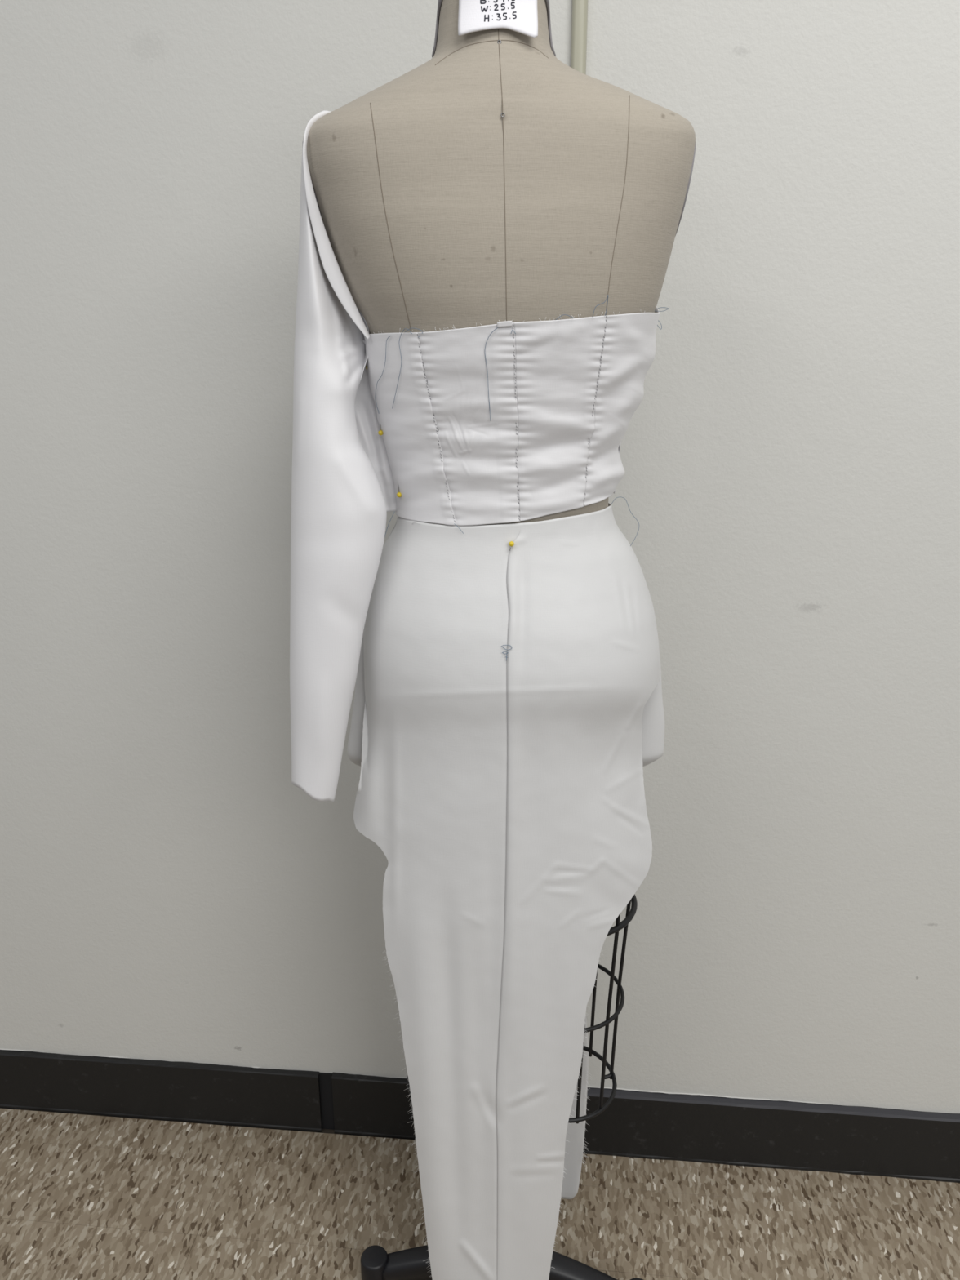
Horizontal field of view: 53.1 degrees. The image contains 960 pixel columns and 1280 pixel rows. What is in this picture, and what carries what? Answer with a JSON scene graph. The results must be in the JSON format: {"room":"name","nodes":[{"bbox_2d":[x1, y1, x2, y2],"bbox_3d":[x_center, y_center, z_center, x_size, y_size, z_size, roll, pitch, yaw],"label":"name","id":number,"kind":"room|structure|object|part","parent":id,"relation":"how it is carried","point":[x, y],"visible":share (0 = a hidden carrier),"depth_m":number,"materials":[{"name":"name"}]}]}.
{"room":"workspace","nodes":[
{"label":"workspace","id":0,"kind":"room"},
{"bbox_2d":[0,0,959,1113],"bbox_3d":[0.128,-0.463,1.275,6.400,2.850,0.122,2,18,5],"label":"wall","id":1,"kind":"structure","parent":0,"point":[790,449],"depth_m":1.33,"materials":[{"name":"white paint"}]},
{"bbox_2d":[0,1049,959,1182],"bbox_3d":[0.122,0.803,1.622,6.400,0.127,0.025,2,18,5],"label":"baseboard","id":2,"kind":"structure","parent":1,"relation":"attached to","point":[696,1128],"depth_m":1.62,"materials":[{"name":"black rubber"}]},
{"bbox_2d":[570,0,587,74],"bbox_3d":[0.117,-0.530,1.185,0.019,2.665,0.013,0,18,0],"label":"cable raceway","id":3,"kind":"object","parent":1,"relation":"attached to","point":[580,7],"visible":0.02,"depth_m":1.12,"materials":[{"name":"beige plastic"}]},
{"bbox_2d":[0,1107,959,1279],"bbox_3d":[0.009,1.262,0.517,6.400,0.060,2.602,2,18,5],"label":"floor","id":4,"kind":"structure","parent":0,"point":[83,1196],"depth_m":1.52,"materials":[{"name":"brown carpet"}]},
{"bbox_2d":[302,0,695,1279],"bbox_3d":[0.026,0.157,1.119,0.333,1.668,0.327,-14,23,-37],"label":"dress form","id":5,"kind":"object","parent":4,"relation":"on","point":[494,179],"visible":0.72,"depth_m":0.85,"materials":[{"name":"beige fabric"}]},
{"bbox_3d":[-0.158,-0.439,0.940,0.026,0.101,0.072,0,18,0],"label":"arm plate","id":6,"kind":"part","parent":5,"relation":"part of","materials":[{"name":"grey"}]},
{"bbox_3d":[-0.150,0.897,1.369,0.039,0.050,0.039,0,18,0],"label":"leg knob","id":7,"kind":"part","parent":5,"relation":"part of","materials":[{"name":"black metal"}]},
{"bbox_3d":[-0.066,0.881,1.359,0.146,0.062,0.039,0,18,0],"label":"leg","id":8,"kind":"part","parent":5,"relation":"part of","materials":[{"name":"black metal"}]},
{"bbox_2d":[289,110,668,801],"bbox_3d":[-0.010,-0.173,1.035,0.394,0.696,0.255,0,18,0],"label":"bodice","id":9,"kind":"object","parent":5,"relation":"attached to","point":[531,420],"visible":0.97,"depth_m":0.94,"materials":[{"name":"white fabric"}]},
{"bbox_2d":[377,426,382,435],"bbox_3d":[-0.102,-0.225,0.983,0.005,0.030,0.005,0,18,0],"label":"pin","id":10,"kind":"object","parent":9,"relation":"attached to","point":[380,432],"visible":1,"depth_m":0.98,"materials":[{"name":"yellow plastic"}]},
{"bbox_2d":[396,482,401,497],"bbox_3d":[-0.084,-0.159,0.998,0.005,0.022,0.005,0,18,0],"label":"pin","id":11,"kind":"object","parent":9,"relation":"attached to","point":[398,494],"visible":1,"depth_m":1.00,"materials":[{"name":"yellow plastic"}]},
{"bbox_3d":[-0.080,-0.210,0.961,0.109,0.186,0.049,17,24,42],"label":"panel","id":12,"kind":"part","parent":9,"relation":"part of","materials":[{"name":"white fabric"}]},
{"bbox_3d":[-0.009,-0.201,0.919,0.095,0.195,0.045,2,18,5],"label":"panel","id":13,"kind":"part","parent":9,"relation":"part of","materials":[{"name":"white fabric"}]},
{"bbox_3d":[0.070,-0.207,0.919,0.089,0.196,0.048,-4,18,-12],"label":"panel","id":14,"kind":"part","parent":9,"relation":"part of","materials":[{"name":"white fabric"}]},
{"bbox_3d":[0.140,-0.227,0.955,0.051,0.186,0.111,12,22,33],"label":"panel","id":15,"kind":"part","parent":9,"relation":"part of","materials":[{"name":"white fabric"}]},
{"bbox_3d":[0.112,-0.286,1.066,0.213,0.243,0.084,14,23,37],"label":"panel","id":16,"kind":"part","parent":9,"relation":"part of","materials":[{"name":"white fabric"}]},
{"bbox_2d":[457,0,537,38],"bbox_3d":[0.016,-0.561,0.844,0.070,0.064,0.030,0,18,0],"label":"tag","id":17,"kind":"object","parent":5,"relation":"attached to","point":[521,16],"visible":1,"depth_m":0.84,"materials":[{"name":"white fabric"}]},
{"bbox_2d":[347,502,664,1279],"bbox_3d":[0.029,0.365,1.197,0.369,1.078,0.230,2,18,6],"label":"skirt","id":18,"kind":"object","parent":5,"relation":"attached to","point":[508,716],"visible":0.98,"depth_m":1.06,"materials":[{"name":"white fabric"}]},
{"bbox_3d":[-0.049,0.373,1.133,0.191,1.038,0.082,10,21,29],"label":"panel","id":19,"kind":"part","parent":18,"relation":"part of","materials":[{"name":"white fabric"}]},
{"bbox_2d":[508,541,514,551],"bbox_3d":[0.032,-0.094,0.965,0.005,0.010,0.005,0,18,0],"label":"pin","id":20,"kind":"object","parent":18,"relation":"attached to","point":[511,544],"visible":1,"depth_m":0.96,"materials":[{"name":"yellow plastic"}]},
{"bbox_3d":[0.113,0.371,1.130,0.199,1.048,0.076,-12,21,-32],"label":"panel","id":21,"kind":"part","parent":18,"relation":"part of","materials":[{"name":"white fabric"}]},
{"bbox_3d":[0.137,0.887,1.341,0.145,0.062,0.038,3,18,10],"label":"leg","id":22,"kind":"part","parent":5,"relation":"part of","materials":[{"name":"black metal"}]},
{"bbox_3d":[0.219,0.915,1.335,0.039,0.036,0.039,0,18,0],"label":"leg knob","id":23,"kind":"part","parent":5,"relation":"part of","materials":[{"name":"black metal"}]},
{"bbox_3d":[0.197,-0.439,0.940,0.019,0.101,0.072,0,18,0],"label":"arm plate","id":24,"kind":"part","parent":5,"relation":"part of","materials":[{"name":"grey"}]}
]}

